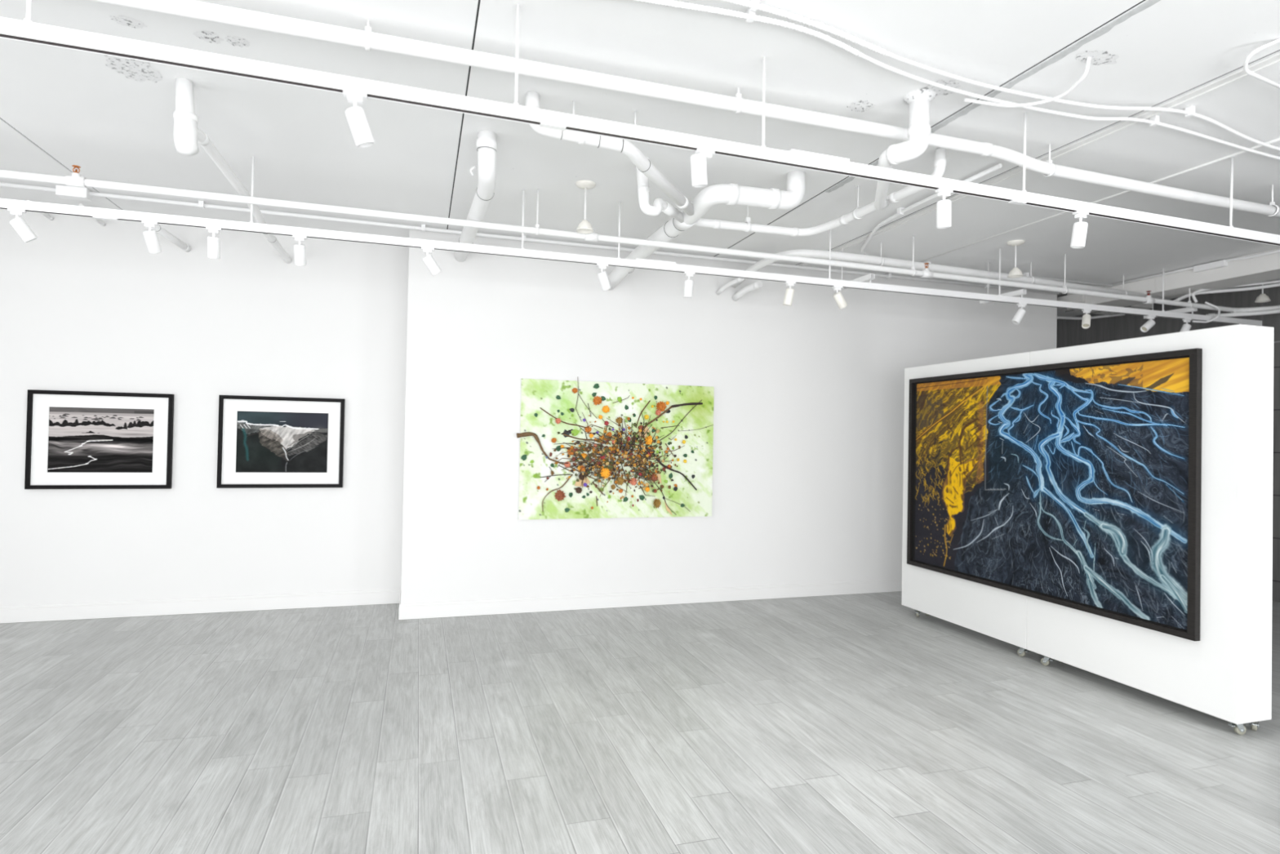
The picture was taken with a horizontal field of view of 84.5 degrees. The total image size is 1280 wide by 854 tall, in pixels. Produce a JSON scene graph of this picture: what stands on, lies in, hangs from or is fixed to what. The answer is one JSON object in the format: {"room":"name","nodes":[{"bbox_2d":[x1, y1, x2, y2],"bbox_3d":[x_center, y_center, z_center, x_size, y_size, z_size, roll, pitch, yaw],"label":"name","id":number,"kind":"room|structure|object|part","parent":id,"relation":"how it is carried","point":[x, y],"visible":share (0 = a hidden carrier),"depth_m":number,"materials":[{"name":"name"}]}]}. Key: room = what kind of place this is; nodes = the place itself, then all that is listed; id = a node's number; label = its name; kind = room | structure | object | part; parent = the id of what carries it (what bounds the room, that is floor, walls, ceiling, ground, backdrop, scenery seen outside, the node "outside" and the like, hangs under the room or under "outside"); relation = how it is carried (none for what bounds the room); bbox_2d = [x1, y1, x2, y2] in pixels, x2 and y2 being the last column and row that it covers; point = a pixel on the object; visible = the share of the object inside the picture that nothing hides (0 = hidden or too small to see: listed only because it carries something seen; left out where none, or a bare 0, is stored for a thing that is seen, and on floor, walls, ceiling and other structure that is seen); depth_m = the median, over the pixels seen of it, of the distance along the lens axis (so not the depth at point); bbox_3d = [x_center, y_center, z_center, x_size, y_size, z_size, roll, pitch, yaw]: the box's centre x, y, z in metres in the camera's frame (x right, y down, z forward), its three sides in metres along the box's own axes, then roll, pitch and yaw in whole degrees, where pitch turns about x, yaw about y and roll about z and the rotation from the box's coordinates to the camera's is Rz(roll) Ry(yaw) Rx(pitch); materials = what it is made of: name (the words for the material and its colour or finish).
{"room":"art gallery","nodes":[
{"label":"art gallery","id":0,"kind":"room"},
{"bbox_2d":[0,208,408,606],"bbox_3d":[-4.187,-0.080,5.654,4.393,3.160,0.204,1,-1,-17],"label":"wall","id":1,"kind":"structure","parent":0,"point":[86,304],"depth_m":5.73,"materials":[{"name":"white paint"}]},
{"bbox_2d":[26,200,53,220],"bbox_3d":[-4.492,-1.621,5.282,0.034,0.050,0.347,1,-1,-17],"label":"pipe stub","id":2,"kind":"object","parent":1,"relation":"attached to","point":[47,215],"visible":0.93,"depth_m":5.38,"materials":[{"name":"white paint"}]},
{"bbox_2d":[78,203,106,226],"bbox_3d":[-4.160,-1.609,5.360,0.034,0.060,0.397,1,-1,-17],"label":"pipe stub","id":3,"kind":"object","parent":1,"relation":"attached to","point":[100,221],"visible":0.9,"depth_m":5.45,"materials":[{"name":"white paint"}]},
{"bbox_2d":[24,389,174,488],"bbox_3d":[-4.213,0.105,5.518,0.961,0.757,0.035,1,-1,-17],"label":"framed photograph","id":4,"kind":"object","parent":1,"relation":"attached to","point":[75,439],"visible":1,"depth_m":5.51},
{"bbox_2d":[47,406,154,472],"bbox_3d":[-4.213,0.102,5.522,0.703,0.508,0.001,1,-1,-17],"label":"print","id":5,"kind":"object","parent":4,"relation":"attached to","point":[81,439],"depth_m":5.52},
{"bbox_2d":[151,225,191,252],"bbox_3d":[-3.627,-1.465,5.458,0.058,0.088,0.534,1,-1,-9],"label":"pipe stub","id":6,"kind":"object","parent":1,"relation":"attached to","point":[159,229],"visible":0.84,"depth_m":5.44,"materials":[{"name":"white paint"}]},
{"bbox_2d":[216,395,345,488],"bbox_3d":[-2.992,0.128,5.902,0.948,0.758,0.035,1,-1,-17],"label":"framed photograph","id":7,"kind":"object","parent":1,"relation":"attached to","point":[264,442],"visible":1,"depth_m":5.90},
{"bbox_2d":[235,411,328,472],"bbox_3d":[-2.990,0.128,5.906,0.699,0.512,0.001,1,-1,-17],"label":"print","id":8,"kind":"object","parent":7,"relation":"attached to","point":[268,442],"depth_m":5.90},
{"bbox_2d":[0,591,1279,853],"bbox_3d":[0.616,1.615,3.849,12.550,0.100,11.000,1,-1,-17],"label":"floor","id":9,"kind":"structure","parent":0,"point":[858,723],"depth_m":3.47,"materials":[{"name":"grey wood"}]},
{"bbox_2d":[901,324,1274,734],"bbox_3d":[2.825,0.549,4.953,0.259,2.143,2.652,1,-1,-17],"label":"wall","id":10,"kind":"structure","parent":9,"relation":"on","point":[1226,674],"depth_m":3.78,"materials":[{"name":"white paint"}]},
{"bbox_2d":[906,347,1202,640],"bbox_3d":[2.674,0.373,4.942,0.039,1.584,2.355,1,-1,-17],"label":"painting","id":11,"kind":"object","parent":10,"relation":"attached to","point":[1077,485],"visible":1,"depth_m":4.57,"materials":[{"name":"blue paint"}]},
{"bbox_2d":[0,0,1279,316],"bbox_3d":[0.677,-1.673,3.894,12.550,0.163,11.000,1,-1,-17],"label":"ceiling","id":12,"kind":"structure","parent":0,"point":[988,42],"depth_m":3.67,"materials":[{"name":"paint"}]},
{"bbox_2d":[173,77,291,263],"bbox_3d":[-2.567,-1.469,4.629,0.103,0.354,2.731,1,-1,-17],"label":"drain pipe","id":13,"kind":"object","parent":12,"relation":"attached to","point":[187,135],"visible":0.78,"depth_m":3.38,"materials":[{"name":"white paint"}]},
{"bbox_2d":[454,130,497,262],"bbox_3d":[-1.144,-1.485,4.832,0.160,0.264,2.056,1,-1,-17],"label":"drain pipe","id":14,"kind":"object","parent":12,"relation":"attached to","point":[486,142],"visible":0.88,"depth_m":3.99,"materials":[{"name":"white paint"}]},
{"bbox_2d":[0,182,1058,294],"bbox_3d":[-0.464,-1.551,6.020,10.450,0.070,0.102,1,-1,-17],"label":"conduit","id":15,"kind":"object","parent":12,"relation":"attached to","point":[64,192],"visible":0.81,"depth_m":5.59,"materials":[{"name":"white metal"}]},
{"bbox_2d":[575,180,595,233],"bbox_3d":[-0.360,-1.446,4.646,0.132,0.315,0.132,1,-1,-17],"label":"bell pendant","id":16,"kind":"object","parent":12,"relation":"hanging from","point":[584,227],"visible":1,"depth_m":4.62,"materials":[{"name":"white plastic"}]},
{"bbox_3d":[-0.360,-1.466,4.647,0.012,0.235,0.012,1,-1,-17],"label":"stem","id":17,"kind":"part","parent":16,"relation":"part of","materials":[{"name":"white paint"}]},
{"bbox_2d":[0,156,1262,325],"bbox_3d":[0.640,-1.346,5.242,11.500,0.461,0.036,1,-1,-17],"label":"track","id":18,"kind":"object","parent":12,"relation":"hanging from","point":[28,206],"visible":0.98,"depth_m":4.85,"materials":[{"name":"white metal"}]},
{"bbox_2d":[7,208,37,242],"bbox_3d":[-3.471,-1.128,3.963,0.066,0.176,0.130,0,-1,41],"label":"track spotlight","id":19,"kind":"object","parent":18,"relation":"hanging from","point":[20,226],"visible":1,"depth_m":3.94,"materials":[{"name":"white metal"}]},
{"bbox_2d":[141,220,161,253],"bbox_3d":[-2.883,-1.114,4.165,0.084,0.176,0.120,1,-1,-17],"label":"track spotlight","id":20,"kind":"object","parent":18,"relation":"hanging from","point":[150,235],"visible":1,"depth_m":4.14,"materials":[{"name":"white metal"}]},
{"bbox_2d":[205,226,222,258],"bbox_3d":[-2.567,-1.104,4.253,0.080,0.182,0.101,1,-1,-17],"label":"track spotlight","id":21,"kind":"object","parent":18,"relation":"hanging from","point":[213,242],"visible":1,"depth_m":4.23,"materials":[{"name":"white metal"}]},
{"bbox_3d":[-2.364,-1.442,4.300,0.023,0.406,0.023,1,-1,-17],"label":"hanger rod","id":22,"kind":"part","parent":18,"relation":"part of","materials":[{"name":"white metal"}]},
{"bbox_2d":[292,235,306,266],"bbox_3d":[-2.120,-1.095,4.399,0.080,0.180,0.112,1,-1,-17],"label":"track spotlight","id":23,"kind":"object","parent":18,"relation":"hanging from","point":[300,253],"visible":1,"depth_m":4.37,"materials":[{"name":"white metal"}]},
{"bbox_2d":[421,247,441,275],"bbox_3d":[-1.368,-1.081,4.619,0.135,0.174,0.066,2,-1,-36],"label":"track spotlight","id":24,"kind":"object","parent":18,"relation":"hanging from","point":[428,260],"visible":1,"depth_m":4.60,"materials":[{"name":"white metal"}]},
{"bbox_3d":[-0.795,-1.407,4.793,0.023,0.406,0.023,1,-1,-17],"label":"hanger rod","id":25,"kind":"part","parent":18,"relation":"part of","materials":[{"name":"white metal"}]},
{"bbox_2d":[595,263,611,290],"bbox_3d":[-0.254,-1.053,4.973,0.068,0.178,0.125,0,-1,38],"label":"track spotlight","id":26,"kind":"object","parent":18,"relation":"hanging from","point":[602,275],"visible":1,"depth_m":4.95,"materials":[{"name":"white metal"}]},
{"bbox_3d":[-0.146,-1.392,4.996,0.023,0.406,0.023,1,-1,-17],"label":"hanger rod","id":27,"kind":"part","parent":18,"relation":"part of","materials":[{"name":"white metal"}]},
{"bbox_3d":[0.112,-1.191,5.076,0.300,0.013,0.034,1,-1,-17],"label":"joining plate","id":28,"kind":"part","parent":18,"relation":"part of","materials":[{"name":"white metal"}]},
{"bbox_2d":[683,271,694,297],"bbox_3d":[0.355,-1.038,5.159,0.080,0.182,0.081,1,-1,-17],"label":"track spotlight","id":29,"kind":"object","parent":18,"relation":"hanging from","point":[688,283],"visible":1,"depth_m":5.13,"materials":[{"name":"white metal"}]},
{"bbox_2d":[782,281,795,306],"bbox_3d":[1.144,-1.019,5.406,0.086,0.182,0.081,1,-1,-17],"label":"track spotlight","id":30,"kind":"object","parent":18,"relation":"hanging from","point":[789,292],"visible":1,"depth_m":5.38,"materials":[{"name":"white plastic"}]},
{"bbox_3d":[1.485,-1.354,5.508,0.023,0.406,0.023,1,-1,-17],"label":"hanger rod","id":31,"kind":"part","parent":18,"relation":"part of","materials":[{"name":"white metal"}]},
{"bbox_2d":[831,285,847,309],"bbox_3d":[1.569,-1.015,5.538,0.138,0.172,0.066,2,-1,-31],"label":"track spotlight","id":32,"kind":"object","parent":18,"relation":"hanging from","point":[838,297],"visible":1,"depth_m":5.52,"materials":[{"name":"white plastic"}]},
{"bbox_3d":[3.064,-1.318,6.003,0.023,0.406,0.023,1,-1,-17],"label":"hanger rod","id":33,"kind":"part","parent":18,"relation":"part of","materials":[{"name":"white metal"}]},
{"bbox_2d":[1011,302,1026,324],"bbox_3d":[3.266,-0.972,6.070,0.124,0.179,0.069,1,-1,4],"label":"track spotlight","id":34,"kind":"object","parent":18,"relation":"hanging from","point":[1020,313],"visible":1,"depth_m":6.05,"materials":[{"name":"white metal"}]},
{"bbox_2d":[1081,309,1091,328],"bbox_3d":[3.967,-0.959,6.268,0.069,0.175,0.132,0,-1,38],"label":"track spotlight","id":35,"kind":"object","parent":18,"relation":"hanging from","point":[1086,321],"visible":1,"depth_m":6.25,"materials":[{"name":"white plastic"}]},
{"bbox_2d":[1140,315,1155,332],"bbox_3d":[4.694,-0.951,6.512,0.149,0.157,0.066,1,-1,-17],"label":"track spotlight","id":36,"kind":"object","parent":18,"relation":"hanging from","point":[1150,323],"visible":1,"depth_m":6.50,"materials":[{"name":"white metal"}]},
{"bbox_3d":[4.876,-1.277,6.572,0.023,0.406,0.023,1,-1,-17],"label":"hanger rod","id":37,"kind":"part","parent":18,"relation":"part of","materials":[{"name":"white metal"}]},
{"bbox_2d":[1179,318,1191,332],"bbox_3d":[5.148,-0.928,6.658,0.118,0.181,0.066,1,-1,-4],"label":"track spotlight","id":38,"kind":"object","parent":18,"relation":"hanging from","point":[1185,326],"visible":0.64,"depth_m":6.64,"materials":[{"name":"white metal"}]},
{"bbox_2d":[1191,301,1220,323],"bbox_3d":[5.368,-1.084,6.656,0.219,0.186,0.148,1,-1,-17],"label":"cable","id":39,"kind":"object","parent":18,"relation":"hanging from","point":[1206,302],"visible":1,"depth_m":6.66,"materials":[{"name":"white plastic"}]},
{"bbox_2d":[0,0,1279,246],"bbox_3d":[0.964,-1.369,3.210,7.503,0.458,0.036,1,-1,-19],"label":"track","id":40,"kind":"object","parent":12,"relation":"hanging from","point":[25,30],"visible":1,"depth_m":2.75,"materials":[{"name":"white metal"}]},
{"bbox_3d":[-1.921,-1.466,2.222,0.023,0.400,0.024,1,-1,-17],"label":"hanger rod","id":41,"kind":"part","parent":40,"relation":"part of","materials":[{"name":"white metal"}]},
{"bbox_2d":[342,89,374,147],"bbox_3d":[-1.011,-1.102,2.535,0.112,0.186,0.066,2,-1,-37],"label":"track spotlight","id":42,"kind":"object","parent":40,"relation":"hanging from","point":[356,117],"visible":1,"depth_m":2.52,"materials":[{"name":"white metal"}]},
{"bbox_3d":[-0.474,-1.431,2.718,0.023,0.401,0.024,1,-1,-17],"label":"hanger rod","id":43,"kind":"part","parent":40,"relation":"part of","materials":[{"name":"white metal"}]},
{"bbox_2d":[690,148,715,187],"bbox_3d":[0.260,-1.088,2.973,0.103,0.152,0.078,1,-1,-17],"label":"track spotlight","id":44,"kind":"object","parent":40,"relation":"hanging from","point":[698,160],"visible":1,"depth_m":2.95,"materials":[{"name":"white metal"}]},
{"bbox_3d":[0.539,-1.407,3.064,0.023,0.402,0.023,1,-1,-17],"label":"hanger rod","id":45,"kind":"part","parent":40,"relation":"part of","materials":[{"name":"white metal"}]},
{"bbox_3d":[0.800,-1.208,3.152,0.300,0.013,0.034,1,-1,-19],"label":"joining plate","id":46,"kind":"part","parent":40,"relation":"part of","materials":[{"name":"white metal"}]},
{"bbox_2d":[935,187,952,228],"bbox_3d":[1.455,-1.045,3.381,0.083,0.182,0.076,1,-1,-17],"label":"track spotlight","id":47,"kind":"object","parent":40,"relation":"hanging from","point":[943,206],"visible":1,"depth_m":3.36,"materials":[{"name":"white metal"}]},
{"bbox_3d":[1.929,-1.374,3.541,0.023,0.404,0.023,1,-1,-17],"label":"hanger rod","id":48,"kind":"part","parent":40,"relation":"part of","materials":[{"name":"white metal"}]},
{"bbox_2d":[1070,210,1088,248],"bbox_3d":[2.285,-1.024,3.667,0.080,0.184,0.078,1,-1,-17],"label":"track spotlight","id":49,"kind":"object","parent":40,"relation":"hanging from","point":[1079,232],"visible":1,"depth_m":3.64,"materials":[{"name":"white metal"}]},
{"bbox_3d":[3.386,-1.340,4.040,0.023,0.405,0.023,1,-1,-17],"label":"hanger rod","id":50,"kind":"part","parent":40,"relation":"part of","materials":[{"name":"white metal"}]},
{"bbox_2d":[0,164,1279,313],"bbox_3d":[0.808,-1.401,4.446,11.341,0.368,1.579,1,-1,-17],"label":"pipe","id":51,"kind":"object","parent":12,"relation":"attached to","point":[75,180],"visible":0.96,"depth_m":4.78,"materials":[{"name":"white metal"}]},
{"bbox_2d":[1205,309,1279,316],"bbox_3d":[6.079,-1.087,6.200,0.253,0.048,1.777,2,-1,-30],"label":"drain pipe","id":52,"kind":"object","parent":51,"relation":"attached to","point":[1273,311],"visible":0.77,"depth_m":6.73,"materials":[{"name":"white metal"}]},
{"bbox_2d":[88,0,1279,217],"bbox_3d":[1.028,-1.490,3.515,9.200,0.206,0.091,1,-1,-17],"label":"pipe","id":53,"kind":"object","parent":12,"relation":"attached to","point":[367,39],"visible":0.97,"depth_m":3.15,"materials":[{"name":"white metal"}]},
{"bbox_2d":[525,88,946,289],"bbox_3d":[0.672,-1.393,4.709,2.240,0.389,2.821,1,-1,5],"label":"drain pipe","id":54,"kind":"object","parent":12,"relation":"attached to","point":[691,214],"visible":0.88,"depth_m":4.22,"materials":[{"name":"white paint"}]},
{"bbox_3d":[-0.330,-1.549,3.504,0.007,0.140,0.007,2,-1,-40],"label":"hanger rod","id":55,"kind":"part","parent":54,"relation":"part of","materials":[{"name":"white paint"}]},
{"bbox_3d":[-0.025,-1.542,3.599,0.007,0.140,0.007,2,-1,-40],"label":"hanger rod","id":56,"kind":"part","parent":54,"relation":"part of","materials":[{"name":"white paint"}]},
{"bbox_2d":[838,247,875,291],"bbox_3d":[1.778,-1.346,5.857,0.040,0.402,0.510,1,-1,-17],"label":"bracket","id":57,"kind":"object","parent":12,"relation":"hanging from","point":[869,277],"visible":0.46,"depth_m":5.70,"materials":[{"name":"white metal"}]},
{"bbox_2d":[732,241,1169,300],"bbox_3d":[3.081,-1.380,6.702,4.374,0.262,1.018,1,-1,-17],"label":"pipe","id":58,"kind":"object","parent":12,"relation":"hanging from","point":[812,253],"visible":0.71,"depth_m":6.07,"materials":[{"name":"white metal"}]},
{"bbox_2d":[633,0,1279,159],"bbox_3d":[2.023,-1.552,3.359,6.204,0.049,0.216,1,-1,-19],"label":"conduit","id":59,"kind":"object","parent":12,"relation":"attached to","point":[750,15],"visible":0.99,"depth_m":3.07,"materials":[{"name":"white metal"}]},
{"bbox_2d":[861,163,1113,287],"bbox_3d":[2.909,-1.495,6.141,1.484,0.053,4.083,0,-1,42],"label":"conduit","id":60,"kind":"object","parent":12,"relation":"attached to","point":[900,211],"visible":0.69,"depth_m":5.11,"materials":[{"name":"white metal"}]},
{"bbox_2d":[825,0,1160,192],"bbox_3d":[1.726,-1.583,3.235,0.044,0.003,3.115,1,-1,-17],"label":"trim","id":61,"kind":"structure","parent":12,"relation":"attached to","point":[1148,3],"depth_m":3.05,"materials":[{"name":"grey metal"}]},
{"bbox_2d":[720,0,1279,151],"bbox_3d":[2.234,-1.548,3.354,5.805,0.049,0.162,1,-1,-19],"label":"conduit","id":62,"kind":"object","parent":12,"relation":"attached to","point":[753,5],"visible":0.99,"depth_m":3.11,"materials":[{"name":"white metal"}]},
{"bbox_2d":[979,262,1026,303],"bbox_3d":[3.241,-1.313,6.305,0.040,0.402,0.490,1,-1,-17],"label":"bracket","id":63,"kind":"object","parent":12,"relation":"hanging from","point":[1023,291],"visible":0.52,"depth_m":6.17,"materials":[{"name":"white metal"}]},
{"bbox_2d":[1006,240,1025,278],"bbox_3d":[3.091,-1.381,5.803,0.132,0.285,0.132,1,-1,-17],"label":"bell pendant","id":64,"kind":"object","parent":12,"relation":"hanging from","point":[1015,272],"visible":1,"depth_m":5.78,"materials":[{"name":"white plastic"}]},
{"bbox_3d":[3.092,-1.401,5.803,0.012,0.205,0.012,1,-1,-17],"label":"stem","id":65,"kind":"part","parent":64,"relation":"part of","materials":[{"name":"white paint"}]},
{"bbox_2d":[964,57,1091,107],"bbox_3d":[1.776,-1.545,3.234,0.501,0.080,0.207,1,-1,35],"label":"cable","id":66,"kind":"object","parent":12,"relation":"hanging from","point":[1088,59],"visible":1,"depth_m":3.29,"materials":[{"name":"white plastic"}]},
{"bbox_2d":[799,51,1279,266],"bbox_3d":[2.341,-1.552,4.101,0.053,0.018,5.400,1,-1,-17],"label":"ceiling pipe","id":67,"kind":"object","parent":12,"relation":"attached to","point":[1275,58],"depth_m":3.71,"materials":[{"name":"white metal"}]},
{"bbox_2d":[884,137,1279,273],"bbox_3d":[3.132,-1.537,4.716,0.030,0.020,4.700,1,-1,-17],"label":"trim","id":68,"kind":"structure","parent":12,"relation":"attached to","point":[1278,139],"depth_m":4.67,"materials":[{"name":"white metal"}]},
{"bbox_2d":[1057,293,1152,315],"bbox_3d":[5.134,-1.374,7.911,1.030,0.106,0.510,1,-1,-17],"label":"duct","id":69,"kind":"object","parent":12,"relation":"attached to","point":[1076,298],"visible":0.3,"depth_m":7.78,"materials":[{"name":"metal"}]},
{"bbox_2d":[1066,275,1182,311],"bbox_3d":[5.021,-1.379,7.337,0.390,0.175,0.972,1,-1,-17],"label":"trim","id":70,"kind":"structure","parent":12,"relation":"attached to","point":[1149,284],"depth_m":7.14,"materials":[{"name":"paint"}]},
{"bbox_2d":[1143,303,1197,319],"bbox_3d":[5.197,-1.268,6.918,0.040,0.402,0.490,1,-1,-17],"label":"bracket","id":71,"kind":"object","parent":12,"relation":"hanging from","point":[1184,309],"visible":0.34,"depth_m":6.77,"materials":[{"name":"white metal"}]},
{"bbox_2d":[1105,248,1279,287],"bbox_3d":[5.154,-1.445,6.189,0.044,0.060,2.300,1,-1,-17],"label":"conduit","id":72,"kind":"object","parent":12,"relation":"attached to","point":[1224,263],"visible":0.98,"depth_m":6.33,"materials":[{"name":"white metal"}]},
{"bbox_2d":[1155,248,1279,295],"bbox_3d":[5.982,-1.403,4.273,0.390,0.175,5.450,1,-1,-17],"label":"ceiling beam","id":73,"kind":"structure","parent":12,"relation":"attached to","point":[1264,268],"depth_m":6.29,"materials":[{"name":"paint"}]},
{"bbox_2d":[1173,282,1279,301],"bbox_3d":[5.796,-1.252,6.049,0.219,0.112,2.071,2,-1,-31],"label":"conduit","id":74,"kind":"object","parent":73,"relation":"attached to","point":[1273,285],"visible":0.81,"depth_m":6.58,"materials":[{"name":"white metal"}]},
{"bbox_2d":[1191,280,1279,302],"bbox_3d":[5.785,-1.244,5.930,0.227,0.154,1.845,2,-1,-32],"label":"cable","id":75,"kind":"object","parent":73,"relation":"hanging from","point":[1193,293],"visible":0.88,"depth_m":6.45,"materials":[{"name":"white plastic"}]},
{"bbox_2d":[1243,38,1279,88],"bbox_3d":[2.791,-1.530,3.080,0.705,0.082,0.134,2,-1,-38],"label":"cable","id":76,"kind":"object","parent":12,"relation":"attached to","point":[1246,68],"visible":1,"depth_m":2.95,"materials":[{"name":"white plastic"}]},
{"bbox_2d":[1254,284,1271,302],"bbox_3d":[5.839,-1.319,6.612,0.132,0.285,0.132,1,-1,-17],"label":"bell pendant","id":77,"kind":"object","parent":12,"relation":"hanging from","point":[1262,297],"visible":0.62,"depth_m":6.59,"materials":[{"name":"white plastic"}]},
{"bbox_2d":[400,229,1057,604],"bbox_3d":[1.203,0.039,7.045,6.727,3.160,0.778,1,-1,-17],"label":"wall","id":78,"kind":"structure","parent":0,"point":[809,398],"depth_m":6.39,"materials":[{"name":"white paint"}]},
{"bbox_2d":[0,578,902,623],"bbox_3d":[-0.888,1.507,6.263,11.120,0.124,0.587,1,-1,-17],"label":"baseboard","id":79,"kind":"structure","parent":78,"relation":"attached to","point":[537,604],"depth_m":5.93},
{"bbox_2d":[516,378,714,519],"bbox_3d":[-0.184,0.185,6.152,1.784,1.215,0.090,1,-1,-17],"label":"painting","id":80,"kind":"object","parent":78,"relation":"attached to","point":[588,449],"visible":1,"depth_m":6.14,"materials":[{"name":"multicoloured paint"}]},
{"bbox_2d":[551,437,556,442],"bbox_3d":[-0.728,0.113,5.971,0.053,0.052,0.014,-32,-1,-17],"label":"flower","id":81,"kind":"object","parent":80,"relation":"on","point":[553,439],"depth_m":5.97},
{"bbox_2d":[555,417,560,423],"bbox_3d":[-0.694,-0.052,5.973,0.056,0.058,0.015,26,-13,-17],"label":"flower","id":82,"kind":"object","parent":80,"relation":"on","point":[557,420],"depth_m":5.97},
{"bbox_2d":[554,488,565,501],"bbox_3d":[-0.677,0.580,5.976,0.104,0.107,0.028,3,-1,1],"label":"flower","id":83,"kind":"object","parent":80,"relation":"on","point":[559,494],"depth_m":5.98,"materials":[{"name":"red paint"}]},
{"bbox_2d":[564,461,570,467],"bbox_3d":[-0.618,0.318,5.998,0.063,0.058,0.016,8,-2,-13],"label":"flower","id":84,"kind":"object","parent":80,"relation":"on","point":[566,464],"depth_m":6.00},
{"bbox_2d":[567,447,575,455],"bbox_3d":[-0.586,0.208,6.010,0.082,0.080,0.022,41,-12,-17],"label":"flower","id":85,"kind":"object","parent":80,"relation":"on","point":[571,451],"depth_m":6.01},
{"bbox_2d":[571,387,577,393],"bbox_3d":[-0.555,-0.311,6.024,0.058,0.054,0.015,-19,-5,-14],"label":"flower","id":86,"kind":"object","parent":80,"relation":"on","point":[574,390],"depth_m":6.03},
{"bbox_2d":[575,486,582,493],"bbox_3d":[-0.523,0.540,6.029,0.068,0.066,0.018,45,1,-12],"label":"flower","id":87,"kind":"object","parent":80,"relation":"on","point":[578,489],"depth_m":6.03,"materials":[{"name":"brown paint"}]},
{"bbox_2d":[577,474,584,479],"bbox_3d":[-0.499,0.426,6.030,0.066,0.061,0.016,37,-18,-24],"label":"flower","id":88,"kind":"object","parent":80,"relation":"on","point":[580,477],"depth_m":6.03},
{"bbox_2d":[584,426,591,432],"bbox_3d":[-0.444,0.022,6.054,0.068,0.066,0.018,-2,-5,-12],"label":"flower","id":89,"kind":"object","parent":80,"relation":"on","point":[587,428],"depth_m":6.05,"materials":[{"name":"orange paint"}]},
{"bbox_2d":[592,395,601,404],"bbox_3d":[-0.368,-0.229,6.081,0.090,0.092,0.024,43,-8,3],"label":"flower","id":90,"kind":"object","parent":80,"relation":"on","point":[597,400],"depth_m":6.08,"materials":[{"name":"orange paint"}]},
{"bbox_2d":[600,467,610,479],"bbox_3d":[-0.300,0.396,6.087,0.103,0.112,0.028,-28,3,-6],"label":"flower","id":91,"kind":"object","parent":80,"relation":"on","point":[605,473],"depth_m":6.09,"materials":[{"name":"orange paint"}]},
{"bbox_2d":[601,404,609,413],"bbox_3d":[-0.295,-0.154,6.106,0.078,0.072,0.020,-5,-3,-7],"label":"flower","id":92,"kind":"object","parent":80,"relation":"on","point":[605,408],"depth_m":6.11,"materials":[{"name":"orange paint"}]},
{"bbox_2d":[615,416,622,423],"bbox_3d":[-0.178,-0.057,6.134,0.073,0.067,0.018,-22,14,-5],"label":"flower","id":93,"kind":"object","parent":80,"relation":"on","point":[619,420],"depth_m":6.13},
{"bbox_2d":[615,476,624,485],"bbox_3d":[-0.174,0.468,6.133,0.085,0.087,0.023,-32,3,0],"label":"flower","id":94,"kind":"object","parent":80,"relation":"on","point":[620,481],"depth_m":6.13,"materials":[{"name":"brown paint"}]},
{"bbox_2d":[629,477,637,485],"bbox_3d":[-0.057,0.478,6.166,0.075,0.078,0.020,-13,6,-18],"label":"flower","id":95,"kind":"object","parent":80,"relation":"on","point":[633,481],"depth_m":6.17,"materials":[{"name":"pink paint"}]},
{"bbox_2d":[644,435,652,444],"bbox_3d":[0.083,0.118,6.215,0.094,0.097,0.026,45,-18,-22],"label":"flower","id":96,"kind":"object","parent":80,"relation":"on","point":[648,438],"depth_m":6.21,"materials":[{"name":"orange paint"}]},
{"bbox_2d":[650,473,657,481],"bbox_3d":[0.124,0.450,6.228,0.076,0.083,0.021,-43,6,3],"label":"flower","id":97,"kind":"object","parent":80,"relation":"on","point":[654,477],"depth_m":6.23,"materials":[{"name":"paint"}]},
{"bbox_2d":[653,497,661,508],"bbox_3d":[0.153,0.673,6.230,0.090,0.097,0.024,-24,8,-33],"label":"flower","id":98,"kind":"object","parent":80,"relation":"on","point":[656,501],"depth_m":6.24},
{"bbox_2d":[655,408,661,415],"bbox_3d":[0.163,-0.128,6.246,0.066,0.064,0.017,-39,19,-18],"label":"flower","id":99,"kind":"object","parent":80,"relation":"on","point":[658,411],"depth_m":6.25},
{"bbox_2d":[655,400,666,412],"bbox_3d":[0.190,-0.179,6.254,0.112,0.103,0.028,0,5,-18],"label":"flower","id":100,"kind":"object","parent":80,"relation":"on","point":[660,406],"depth_m":6.25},
{"bbox_2d":[715,277,744,294],"bbox_3d":[0.806,-1.269,6.339,0.045,0.109,0.367,2,-1,-31],"label":"pipe stub","id":101,"kind":"object","parent":78,"relation":"attached to","point":[737,280],"visible":0.94,"depth_m":6.32,"materials":[{"name":"white paint"}]},
{"bbox_2d":[732,280,762,301],"bbox_3d":[0.967,-1.230,6.390,0.067,0.128,0.371,2,-1,-31],"label":"pipe stub","id":102,"kind":"object","parent":78,"relation":"attached to","point":[757,284],"visible":1,"depth_m":6.35,"materials":[{"name":"white paint"}]},
{"bbox_2d":[1057,313,1124,319],"bbox_3d":[5.063,-1.327,8.335,1.285,0.061,0.281,1,-1,-8],"label":"conduit","id":103,"kind":"object","parent":78,"relation":"attached to","point":[1120,314],"visible":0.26,"depth_m":8.44,"materials":[{"name":"grey metal"}]},
{"bbox_2d":[1056,282,1279,602],"bbox_3d":[6.704,0.124,5.772,0.150,3.160,11.000,1,-1,-17],"label":"wall","id":104,"kind":"structure","parent":0,"point":[1069,332],"depth_m":7.53,"materials":[{"name":"paint"}]}
]}

